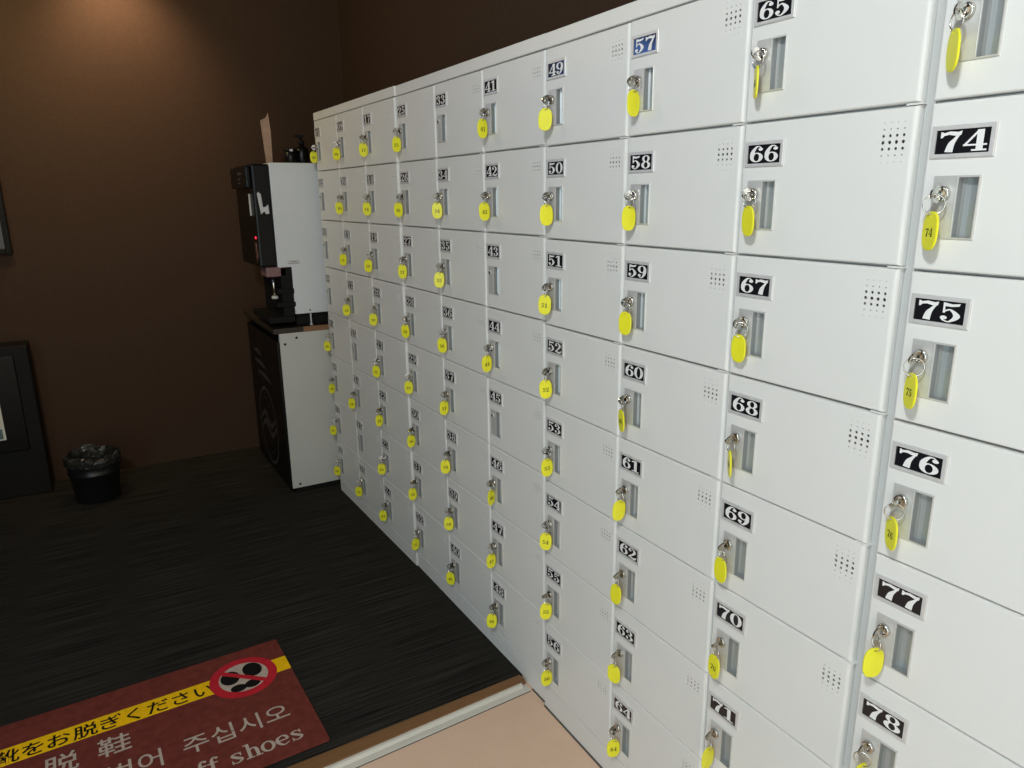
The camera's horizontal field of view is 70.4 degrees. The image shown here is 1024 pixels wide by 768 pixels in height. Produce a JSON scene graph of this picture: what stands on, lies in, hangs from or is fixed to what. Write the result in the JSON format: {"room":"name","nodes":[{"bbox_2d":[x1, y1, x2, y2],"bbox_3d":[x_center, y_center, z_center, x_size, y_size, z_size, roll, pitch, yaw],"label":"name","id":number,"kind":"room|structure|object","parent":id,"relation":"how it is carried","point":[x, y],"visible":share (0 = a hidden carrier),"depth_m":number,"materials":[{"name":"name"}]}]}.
{"room":"shoe locker room","nodes":[
{"label":"shoe locker room","id":0,"kind":"room"},
{"bbox_2d":[0,0,343,480],"bbox_3d":[-2.288,-0.781,3.503,3.250,2.620,0.080,-9,17,-29],"label":"wall","id":1,"kind":"structure","parent":0,"point":[126,278],"depth_m":3.70,"materials":[{"name":"brown paint"}]},
{"bbox_2d":[0,185,12,253],"bbox_3d":[-2.756,-0.873,3.121,0.915,0.660,0.045,-9,17,-29],"label":"board","id":2,"kind":"object","parent":1,"relation":"attached to","point":[5,243],"visible":1,"depth_m":3.38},
{"bbox_2d":[359,678,599,767],"bbox_3d":[-0.734,1.173,1.218,3.170,0.050,6.140,-9,17,-29],"label":"floor","id":3,"kind":"structure","parent":0,"point":[520,732],"depth_m":1.93,"materials":[{"name":"beige plastic"}]},
{"bbox_2d":[0,446,521,767],"bbox_3d":[-1.624,0.773,2.678,3.170,0.012,2.627,-9,17,-29],"label":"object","id":4,"kind":"structure","parent":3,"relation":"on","point":[195,560],"depth_m":2.62,"materials":[{"name":"black wood"}]},
{"bbox_2d":[0,340,53,499],"bbox_3d":[-2.709,0.222,3.351,0.905,0.740,0.170,-9,17,-29],"label":"display stand","id":5,"kind":"object","parent":4,"relation":"on","point":[25,466],"visible":1,"depth_m":3.48,"materials":[{"name":"black plastic"}]},
{"bbox_2d":[0,408,6,440],"bbox_3d":[-2.678,0.144,3.250,0.640,0.340,0.002,-9,17,-29],"label":"poster","id":6,"kind":"object","parent":5,"relation":"attached to","point":[3,412],"depth_m":3.43,"materials":[{"name":"white paper"}]},
{"bbox_2d":[63,444,120,504],"bbox_3d":[-2.009,0.432,3.498,0.245,0.245,0.246,-9,17,-29],"label":"waste bin","id":7,"kind":"object","parent":4,"relation":"on","point":[93,472],"visible":1,"depth_m":3.44,"materials":[{"name":"black plastic"}]},
{"bbox_2d":[0,639,329,767],"bbox_3d":[-1.006,0.953,1.917,0.900,0.007,0.538,-10,17,-31],"label":"door mat","id":8,"kind":"object","parent":4,"relation":"on","point":[248,707],"visible":1,"depth_m":1.99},
{"bbox_2d":[243,309,340,491],"bbox_3d":[-1.006,0.028,3.879,0.612,0.815,0.711,-9,17,-29],"label":"base cabinet","id":9,"kind":"object","parent":4,"relation":"on","point":[292,367],"visible":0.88,"depth_m":3.52,"materials":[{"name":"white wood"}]},
{"bbox_2d":[230,163,328,324],"bbox_3d":[-0.967,-0.684,3.537,0.645,0.734,0.401,-9,17,-29],"label":"machine","id":10,"kind":"object","parent":9,"relation":"on","point":[279,211],"visible":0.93,"depth_m":3.30,"materials":[{"name":"white plastic"}]},
{"bbox_2d":[260,113,272,162],"bbox_3d":[-1.120,-1.114,3.299,0.041,0.220,0.044,-9,17,-29],"label":"card sign","id":11,"kind":"object","parent":10,"relation":"on","point":[265,126],"visible":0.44,"depth_m":3.28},
{"bbox_2d":[253,307,295,323],"bbox_3d":[-1.149,-0.333,3.502,0.116,0.027,0.363,-9,17,-29],"label":"drip tray","id":12,"kind":"object","parent":10,"relation":"on","point":[272,315],"depth_m":3.38,"materials":[{"name":"black plastic"}]},
{"bbox_2d":[283,148,297,162],"bbox_3d":[-1.016,-1.046,3.333,0.061,0.068,0.062,-9,17,-29],"label":"tub","id":13,"kind":"object","parent":10,"relation":"on","point":[290,154],"visible":0.85,"depth_m":3.31,"materials":[{"name":"black plastic"}]},
{"bbox_2d":[294,135,309,162],"bbox_3d":[-0.980,-1.091,3.380,0.064,0.130,0.064,-9,17,-29],"label":"bottle","id":14,"kind":"object","parent":10,"relation":"on","point":[302,151],"visible":0.83,"depth_m":3.36,"materials":[{"name":"black plastic"}]},
{"bbox_2d":[313,86,417,564],"bbox_3d":[-0.458,-0.254,3.095,0.392,1.765,0.909,-9,17,-30],"label":"locker","id":15,"kind":"object","parent":4,"relation":"on","point":[354,341],"visible":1,"depth_m":2.91,"materials":[{"name":"metal"}]},
{"bbox_2d":[310,145,316,162],"bbox_3d":[-0.861,-1.000,3.157,0.023,0.076,0.034,3,15,13],"label":"key","id":16,"kind":"object","parent":15,"relation":"attached to","point":[313,155],"visible":1,"depth_m":3.15,"materials":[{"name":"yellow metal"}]},
{"bbox_2d":[324,334,330,350],"bbox_3d":[-0.853,-0.190,3.365,0.036,0.078,0.024,-9,17,-29],"label":"key","id":17,"kind":"object","parent":15,"relation":"attached to","point":[327,346],"visible":1,"depth_m":3.37,"materials":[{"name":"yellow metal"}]},
{"bbox_2d":[329,377,334,393],"bbox_3d":[-0.849,0.007,3.418,0.028,0.076,0.024,-4,15,-12],"label":"key","id":18,"kind":"object","parent":15,"relation":"attached to","point":[331,387],"visible":1,"depth_m":3.42,"materials":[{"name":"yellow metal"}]},
{"bbox_2d":[330,419,336,434],"bbox_3d":[-0.849,0.207,3.467,0.038,0.075,0.027,-9,17,-29],"label":"key","id":19,"kind":"object","parent":15,"relation":"attached to","point":[333,430],"visible":1,"depth_m":3.46,"materials":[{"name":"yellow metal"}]},
{"bbox_2d":[333,140,339,159],"bbox_3d":[-0.701,-0.936,2.906,0.030,0.078,0.026,-9,17,-29],"label":"key","id":20,"kind":"object","parent":15,"relation":"attached to","point":[336,152],"visible":1,"depth_m":2.91,"materials":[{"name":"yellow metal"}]},
{"bbox_2d":[334,460,340,474],"bbox_3d":[-0.845,0.407,3.518,0.033,0.077,0.026,-9,17,-29],"label":"key","id":21,"kind":"object","parent":15,"relation":"attached to","point":[337,471],"visible":1,"depth_m":3.52,"materials":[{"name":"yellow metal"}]},
{"bbox_2d":[335,195,342,213],"bbox_3d":[-0.703,-0.732,2.960,0.020,0.077,0.039,10,18,35],"label":"key","id":22,"kind":"object","parent":15,"relation":"attached to","point":[338,207],"visible":1,"depth_m":2.96,"materials":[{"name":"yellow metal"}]},
{"bbox_2d":[339,247,346,265],"bbox_3d":[-0.697,-0.529,3.009,0.033,0.075,0.026,-9,17,-29],"label":"key","id":23,"kind":"object","parent":15,"relation":"attached to","point":[343,260],"visible":1,"depth_m":3.01,"materials":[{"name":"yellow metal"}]},
{"bbox_2d":[342,297,349,315],"bbox_3d":[-0.698,-0.327,3.065,0.020,0.078,0.036,7,16,27],"label":"key","id":24,"kind":"object","parent":15,"relation":"attached to","point":[346,309],"visible":1,"depth_m":3.06,"materials":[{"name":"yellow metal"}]},
{"bbox_2d":[348,391,354,408],"bbox_3d":[-0.694,0.071,3.167,0.035,0.076,0.024,-9,17,-29],"label":"key","id":25,"kind":"object","parent":15,"relation":"attached to","point":[351,401],"visible":1,"depth_m":3.17,"materials":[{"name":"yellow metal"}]},
{"bbox_2d":[355,479,361,495],"bbox_3d":[-0.687,0.470,3.268,0.033,0.077,0.026,-9,17,-29],"label":"key","id":26,"kind":"object","parent":15,"relation":"attached to","point":[358,490],"visible":1,"depth_m":3.27,"materials":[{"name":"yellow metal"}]},
{"bbox_2d":[359,135,367,156],"bbox_3d":[-0.545,-0.874,2.661,0.030,0.077,0.024,0,15,3],"label":"key","id":27,"kind":"object","parent":15,"relation":"attached to","point":[363,150],"visible":1,"depth_m":2.66,"materials":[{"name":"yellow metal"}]},
{"bbox_2d":[363,194,370,215],"bbox_3d":[-0.543,-0.669,2.710,0.029,0.078,0.022,-5,15,-18],"label":"key","id":28,"kind":"object","parent":15,"relation":"attached to","point":[366,206],"visible":1,"depth_m":2.71,"materials":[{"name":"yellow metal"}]},
{"bbox_2d":[364,251,371,271],"bbox_3d":[-0.542,-0.465,2.760,0.036,0.078,0.024,-9,17,-29],"label":"key","id":29,"kind":"object","parent":15,"relation":"attached to","point":[367,264],"visible":1,"depth_m":2.76,"materials":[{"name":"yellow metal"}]},
{"bbox_2d":[369,306,376,325],"bbox_3d":[-0.537,-0.264,2.813,0.029,0.077,0.024,-9,17,-29],"label":"key","id":30,"kind":"object","parent":15,"relation":"attached to","point":[373,317],"visible":1,"depth_m":2.81,"materials":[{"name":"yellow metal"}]},
{"bbox_2d":[372,358,379,376],"bbox_3d":[-0.534,-0.064,2.865,0.028,0.078,0.026,-9,17,-29],"label":"key","id":31,"kind":"object","parent":15,"relation":"attached to","point":[376,371],"visible":1,"depth_m":2.87,"materials":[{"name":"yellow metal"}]},
{"bbox_2d":[375,408,382,426],"bbox_3d":[-0.535,0.133,2.919,0.028,0.076,0.025,-2,15,-7],"label":"key","id":32,"kind":"object","parent":15,"relation":"attached to","point":[379,420],"visible":1,"depth_m":2.92,"materials":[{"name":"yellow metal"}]},
{"bbox_2d":[378,456,385,474],"bbox_3d":[-0.532,0.334,2.967,0.033,0.077,0.028,-9,17,-29],"label":"key","id":33,"kind":"object","parent":15,"relation":"attached to","point":[381,467],"visible":1,"depth_m":2.97,"materials":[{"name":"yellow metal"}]},
{"bbox_2d":[379,503,386,520],"bbox_3d":[-0.532,0.533,3.018,0.036,0.077,0.024,-9,17,-29],"label":"key","id":34,"kind":"object","parent":15,"relation":"attached to","point":[383,515],"visible":1,"depth_m":3.02,"materials":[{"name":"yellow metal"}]},
{"bbox_2d":[287,674,524,767],"bbox_3d":[-1.144,1.075,1.482,2.754,0.016,0.103,-10,17,-32],"label":"trim","id":35,"kind":"structure","parent":3,"relation":"on","point":[330,757],"depth_m":1.97,"materials":[{"name":"brown wood"}]},
{"bbox_2d":[325,683,530,767],"bbox_3d":[-1.109,1.091,1.427,2.754,0.013,0.031,-10,17,-32],"label":"trim","id":36,"kind":"structure","parent":3,"relation":"on","point":[402,740],"depth_m":1.98,"materials":[{"name":"white metal"}]},
{"bbox_2d":[396,33,549,699],"bbox_3d":[0.017,-0.063,2.338,0.392,1.765,0.909,-9,17,-29],"label":"locker","id":37,"kind":"object","parent":3,"relation":"on","point":[493,428],"visible":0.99,"depth_m":2.13,"materials":[{"name":"metal"}]},
{"bbox_2d":[392,128,400,151],"bbox_3d":[-0.380,-0.809,2.405,0.030,0.078,0.026,-9,17,-29],"label":"key","id":38,"kind":"object","parent":37,"relation":"attached to","point":[396,143],"visible":1,"depth_m":2.40,"materials":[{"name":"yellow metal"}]},
{"bbox_2d":[394,194,402,216],"bbox_3d":[-0.380,-0.605,2.457,0.034,0.077,0.026,-9,17,-29],"label":"key","id":39,"kind":"object","parent":37,"relation":"attached to","point":[398,209],"visible":1,"depth_m":2.46,"materials":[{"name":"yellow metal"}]},
{"bbox_2d":[398,256,406,278],"bbox_3d":[-0.376,-0.402,2.508,0.032,0.076,0.026,-9,17,-29],"label":"key","id":40,"kind":"object","parent":37,"relation":"attached to","point":[402,270],"visible":1,"depth_m":2.51,"materials":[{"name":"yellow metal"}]},
{"bbox_2d":[401,316,409,337],"bbox_3d":[-0.373,-0.201,2.561,0.030,0.076,0.026,-9,17,-29],"label":"key","id":41,"kind":"object","parent":37,"relation":"attached to","point":[405,332],"visible":1,"depth_m":2.56,"materials":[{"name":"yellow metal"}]},
{"bbox_2d":[404,373,412,393],"bbox_3d":[-0.371,-0.001,2.614,0.029,0.076,0.027,-9,17,-29],"label":"key","id":42,"kind":"object","parent":37,"relation":"attached to","point":[408,387],"visible":1,"depth_m":2.61,"materials":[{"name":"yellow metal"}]},
{"bbox_2d":[407,427,414,447],"bbox_3d":[-0.371,0.196,2.668,0.029,0.075,0.026,-1,15,-2],"label":"key","id":43,"kind":"object","parent":37,"relation":"attached to","point":[411,439],"visible":1,"depth_m":2.67,"materials":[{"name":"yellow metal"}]},
{"bbox_2d":[408,480,416,499],"bbox_3d":[-0.371,0.397,2.719,0.021,0.078,0.034,6,16,25],"label":"key","id":44,"kind":"object","parent":37,"relation":"attached to","point":[412,493],"visible":1,"depth_m":2.72,"materials":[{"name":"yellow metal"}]},
{"bbox_2d":[412,530,418,549],"bbox_3d":[-0.367,0.596,2.770,0.024,0.077,0.033,2,15,11],"label":"key","id":45,"kind":"object","parent":37,"relation":"attached to","point":[415,543],"visible":1,"depth_m":2.77,"materials":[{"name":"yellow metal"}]},
{"bbox_2d":[432,193,441,218],"bbox_3d":[-0.225,-0.541,2.204,0.033,0.077,0.026,-9,17,-29],"label":"key","id":46,"kind":"object","parent":37,"relation":"attached to","point":[436,207],"visible":1,"depth_m":2.20,"materials":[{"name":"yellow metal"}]},
{"bbox_2d":[434,263,443,287],"bbox_3d":[-0.222,-0.338,2.258,0.026,0.076,0.035,11,19,39],"label":"key","id":47,"kind":"object","parent":37,"relation":"attached to","point":[439,276],"visible":1,"depth_m":2.25,"materials":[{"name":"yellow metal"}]},
{"bbox_2d":[437,329,446,352],"bbox_3d":[-0.220,-0.137,2.309,0.030,0.075,0.030,-9,17,-29],"label":"key","id":48,"kind":"object","parent":37,"relation":"attached to","point":[442,344],"visible":1,"depth_m":2.31,"materials":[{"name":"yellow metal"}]},
{"bbox_2d":[439,391,448,414],"bbox_3d":[-0.221,0.063,2.364,0.023,0.078,0.031,3,15,14],"label":"key","id":49,"kind":"object","parent":37,"relation":"attached to","point":[444,407],"visible":1,"depth_m":2.36,"materials":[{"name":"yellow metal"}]},
{"bbox_2d":[440,451,449,473],"bbox_3d":[-0.219,0.260,2.413,0.022,0.075,0.038,11,19,38],"label":"key","id":50,"kind":"object","parent":37,"relation":"attached to","point":[445,465],"visible":1,"depth_m":2.41,"materials":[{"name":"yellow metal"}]},
{"bbox_2d":[444,508,453,529],"bbox_3d":[-0.213,0.460,2.462,0.032,0.076,0.026,-9,17,-29],"label":"key","id":51,"kind":"object","parent":37,"relation":"attached to","point":[448,523],"visible":1,"depth_m":2.46,"materials":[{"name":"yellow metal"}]},
{"bbox_2d":[446,563,454,584],"bbox_3d":[-0.212,0.660,2.515,0.029,0.078,0.024,-6,16,-20],"label":"key","id":52,"kind":"object","parent":37,"relation":"attached to","point":[450,578],"visible":1,"depth_m":2.52,"materials":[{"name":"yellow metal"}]},
{"bbox_2d":[477,108,487,137],"bbox_3d":[-0.077,-0.683,1.900,0.019,0.076,0.037,5,15,20],"label":"key","id":53,"kind":"object","parent":37,"relation":"attached to","point":[482,129],"visible":1,"depth_m":1.90,"materials":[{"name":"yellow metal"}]},
{"bbox_2d":[479,191,489,220],"bbox_3d":[-0.073,-0.479,1.953,0.021,0.076,0.038,8,17,30],"label":"key","id":54,"kind":"object","parent":37,"relation":"attached to","point":[484,210],"visible":1,"depth_m":1.95,"materials":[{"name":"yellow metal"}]},
{"bbox_2d":[482,344,491,371],"bbox_3d":[-0.070,-0.073,2.059,0.018,0.078,0.036,7,16,27],"label":"key","id":55,"kind":"object","parent":37,"relation":"attached to","point":[486,360],"visible":1,"depth_m":2.06,"materials":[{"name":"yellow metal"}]},
{"bbox_2d":[486,480,494,504],"bbox_3d":[-0.062,0.324,2.161,0.026,0.076,0.024,-4,15,-15],"label":"key","id":56,"kind":"object","parent":37,"relation":"attached to","point":[491,495],"visible":1,"depth_m":2.16,"materials":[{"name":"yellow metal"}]},
{"bbox_2d":[486,543,495,567],"bbox_3d":[-0.063,0.524,2.214,0.021,0.078,0.034,4,15,18],"label":"key","id":57,"kind":"object","parent":37,"relation":"attached to","point":[491,559],"visible":1,"depth_m":2.21,"materials":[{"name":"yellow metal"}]},
{"bbox_2d":[487,603,496,627],"bbox_3d":[-0.060,0.724,2.261,0.036,0.076,0.026,-9,17,-29],"label":"key","id":58,"kind":"object","parent":37,"relation":"attached to","point":[491,618],"visible":1,"depth_m":2.26,"materials":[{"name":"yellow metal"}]},
{"bbox_2d":[532,689,602,767],"bbox_3d":[0.529,1.101,1.337,0.021,0.002,1.906,-9,17,-29],"label":"trim","id":59,"kind":"structure","parent":3,"relation":"on","point":[536,693],"depth_m":1.97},
{"bbox_2d":[545,0,946,767],"bbox_3d":[0.475,0.136,1.558,0.392,1.761,0.914,-9,17,-29],"label":"locker","id":60,"kind":"object","parent":3,"relation":"on","point":[831,147],"visible":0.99,"depth_m":1.29,"materials":[{"name":"metal"}]},
{"bbox_2d":[538,283,550,314],"bbox_3d":[0.083,-0.204,1.737,0.034,0.075,0.027,-9,17,-29],"label":"key","id":61,"kind":"object","parent":60,"relation":"attached to","point":[544,303],"visible":1,"depth_m":1.74,"materials":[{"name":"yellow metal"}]},
{"bbox_2d":[538,95,551,130],"bbox_3d":[0.079,-0.610,1.633,0.033,0.077,0.026,-9,17,-29],"label":"key","id":62,"kind":"object","parent":60,"relation":"attached to","point":[545,117],"visible":1,"depth_m":1.63,"materials":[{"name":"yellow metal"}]},
{"bbox_2d":[539,367,551,398],"bbox_3d":[0.086,-0.002,1.789,0.022,0.076,0.037,12,19,40],"label":"key","id":63,"kind":"object","parent":60,"relation":"attached to","point":[545,386],"visible":1,"depth_m":1.79,"materials":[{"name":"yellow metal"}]},
{"bbox_2d":[540,521,551,549],"bbox_3d":[0.091,0.396,1.891,0.032,0.076,0.029,-9,17,-29],"label":"key","id":64,"kind":"object","parent":60,"relation":"attached to","point":[545,538],"visible":1,"depth_m":1.89,"materials":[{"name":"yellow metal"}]},
{"bbox_2d":[540,593,551,619],"bbox_3d":[0.092,0.594,1.950,0.032,0.076,0.024,1,15,8],"label":"key","id":65,"kind":"object","parent":60,"relation":"attached to","point":[545,609],"visible":1,"depth_m":1.95,"materials":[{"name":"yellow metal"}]},
{"bbox_2d":[540,192,552,225],"bbox_3d":[0.082,-0.407,1.686,0.023,0.077,0.034,8,17,31],"label":"key","id":66,"kind":"object","parent":60,"relation":"attached to","point":[546,213],"visible":1,"depth_m":1.68,"materials":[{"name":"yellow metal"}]},
{"bbox_2d":[541,659,551,685],"bbox_3d":[0.095,0.795,1.994,0.032,0.077,0.026,-9,17,-29],"label":"key","id":67,"kind":"object","parent":60,"relation":"attached to","point":[546,676],"visible":1,"depth_m":2.00,"materials":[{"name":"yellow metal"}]},
{"bbox_2d":[541,446,552,476],"bbox_3d":[0.089,0.197,1.844,0.029,0.076,0.028,1,15,8],"label":"key","id":68,"kind":"object","parent":60,"relation":"attached to","point":[546,466],"visible":1,"depth_m":1.84,"materials":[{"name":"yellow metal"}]},
{"bbox_2d":[607,725,619,756],"bbox_3d":[0.243,0.860,1.740,0.033,0.078,0.025,-6,15,-19],"label":"key","id":69,"kind":"object","parent":60,"relation":"attached to","point":[613,746],"visible":1,"depth_m":1.74,"materials":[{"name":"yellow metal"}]},
{"bbox_2d":[607,651,619,683],"bbox_3d":[0.241,0.660,1.690,0.031,0.078,0.026,-4,15,-14],"label":"key","id":70,"kind":"object","parent":60,"relation":"attached to","point":[613,671],"visible":1,"depth_m":1.69,"materials":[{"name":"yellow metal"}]},
{"bbox_2d":[610,572,621,604],"bbox_3d":[0.242,0.460,1.640,0.027,0.076,0.032,-9,17,-29],"label":"key","id":71,"kind":"object","parent":60,"relation":"attached to","point":[615,592],"visible":1,"depth_m":1.64,"materials":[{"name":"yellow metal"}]},
{"bbox_2d":[612,487,625,520],"bbox_3d":[0.236,0.262,1.590,0.024,0.077,0.034,5,16,22],"label":"key","id":72,"kind":"object","parent":60,"relation":"attached to","point":[618,512],"visible":1,"depth_m":1.59,"materials":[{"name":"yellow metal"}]},
{"bbox_2d":[618,395,626,431],"bbox_3d":[0.233,0.062,1.536,0.019,0.077,0.038,5,15,20],"label":"key","id":73,"kind":"object","parent":60,"relation":"attached to","point":[621,421],"visible":1,"depth_m":1.53,"materials":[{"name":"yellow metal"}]},
{"bbox_2d":[619,297,631,334],"bbox_3d":[0.235,-0.139,1.482,0.026,0.077,0.029,-4,15,-11],"label":"key","id":74,"kind":"object","parent":60,"relation":"attached to","point":[625,321],"visible":1,"depth_m":1.48,"materials":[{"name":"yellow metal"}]},
{"bbox_2d":[622,190,635,230],"bbox_3d":[0.232,-0.342,1.432,0.023,0.078,0.034,5,16,21],"label":"key","id":75,"kind":"object","parent":60,"relation":"attached to","point":[628,213],"visible":1,"depth_m":1.43,"materials":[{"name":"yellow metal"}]},
{"bbox_2d":[627,75,640,116],"bbox_3d":[0.230,-0.548,1.380,0.029,0.075,0.025,-2,15,-6],"label":"key","id":76,"kind":"object","parent":60,"relation":"attached to","point":[633,98],"visible":1,"depth_m":1.38,"materials":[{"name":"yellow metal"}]},
{"bbox_2d":[701,730,713,767],"bbox_3d":[0.389,0.724,1.436,0.018,0.077,0.039,7,16,28],"label":"key","id":77,"kind":"object","parent":60,"relation":"attached to","point":[708,754],"visible":1,"depth_m":1.43,"materials":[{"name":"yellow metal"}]},
{"bbox_2d":[708,640,720,678],"bbox_3d":[0.393,0.524,1.386,0.027,0.076,0.032,-9,17,-29],"label":"key","id":78,"kind":"object","parent":60,"relation":"attached to","point":[713,662],"visible":1,"depth_m":1.38,"materials":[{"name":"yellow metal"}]},
{"bbox_2d":[714,541,727,582],"bbox_3d":[0.390,0.327,1.332,0.025,0.078,0.032,-3,15,-9],"label":"key","id":79,"kind":"object","parent":60,"relation":"attached to","point":[720,570],"visible":1,"depth_m":1.33,"materials":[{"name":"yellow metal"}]},
{"bbox_2d":[725,434,734,476],"bbox_3d":[0.383,0.126,1.280,0.019,0.075,0.040,5,15,20],"label":"key","id":80,"kind":"object","parent":60,"relation":"attached to","point":[728,440],"visible":1,"depth_m":1.27,"materials":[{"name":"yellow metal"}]},
{"bbox_2d":[731,317,747,362],"bbox_3d":[0.385,-0.075,1.231,0.026,0.078,0.028,1,15,5],"label":"key","id":81,"kind":"object","parent":60,"relation":"attached to","point":[738,344],"visible":1,"depth_m":1.23,"materials":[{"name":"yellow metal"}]},
{"bbox_2d":[741,188,755,235],"bbox_3d":[0.387,-0.278,1.176,0.026,0.076,0.032,-9,17,-29],"label":"key","id":82,"kind":"object","parent":60,"relation":"attached to","point":[748,212],"visible":1,"depth_m":1.17,"materials":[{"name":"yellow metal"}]},
{"bbox_2d":[751,47,763,98],"bbox_3d":[0.382,-0.482,1.122,0.032,0.077,0.026,-9,17,-29],"label":"key","id":83,"kind":"object","parent":60,"relation":"attached to","point":[756,51],"visible":1,"depth_m":1.12,"materials":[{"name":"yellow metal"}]},
{"bbox_2d":[849,0,1023,767],"bbox_3d":[0.931,0.330,0.792,0.392,1.760,0.909,-9,17,-30],"label":"locker","id":84,"kind":"object","parent":3,"relation":"on","point":[948,600],"visible":0.99,"depth_m":0.94,"materials":[{"name":"metal"}]},
{"bbox_2d":[853,743,870,767],"bbox_3d":[0.539,0.593,1.124,0.029,0.080,0.021,0,15,1],"label":"key","id":85,"kind":"object","parent":84,"relation":"attached to","point":[863,748],"visible":1,"depth_m":1.12,"materials":[{"name":"silver metal"}]},
{"bbox_2d":[862,626,883,676],"bbox_3d":[0.537,0.395,1.071,0.036,0.080,0.020,-13,19,-40],"label":"key","id":86,"kind":"object","parent":84,"relation":"attached to","point":[873,660],"visible":1,"depth_m":1.07,"materials":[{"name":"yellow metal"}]},
{"bbox_2d":[884,497,904,550],"bbox_3d":[0.538,0.195,1.022,0.027,0.079,0.028,-9,17,-29],"label":"key","id":87,"kind":"object","parent":84,"relation":"attached to","point":[891,529],"visible":1,"depth_m":1.02,"materials":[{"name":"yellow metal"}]},
{"bbox_2d":[903,350,924,408],"bbox_3d":[0.536,-0.006,0.969,0.028,0.079,0.028,-9,17,-29],"label":"key","id":88,"kind":"object","parent":84,"relation":"attached to","point":[911,382],"visible":1,"depth_m":0.96,"materials":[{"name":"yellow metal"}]},
{"bbox_2d":[921,185,945,249],"bbox_3d":[0.533,-0.210,0.917,0.028,0.080,0.029,-9,17,-29],"label":"key","id":89,"kind":"object","parent":84,"relation":"attached to","point":[930,229],"visible":1,"depth_m":0.91,"materials":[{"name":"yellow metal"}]},
{"bbox_2d":[946,0,966,71],"bbox_3d":[0.527,-0.414,0.863,0.017,0.080,0.035,10,18,35],"label":"key","id":90,"kind":"object","parent":84,"relation":"attached to","point":[954,42],"visible":1,"depth_m":0.86,"materials":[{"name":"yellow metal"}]},
{"bbox_2d":[338,0,636,102],"bbox_3d":[0.654,-0.339,1.676,0.080,2.620,6.140,-9,17,-29],"label":"wall","id":91,"kind":"structure","parent":0,"point":[384,44],"depth_m":3.06,"materials":[{"name":"brown paper"}]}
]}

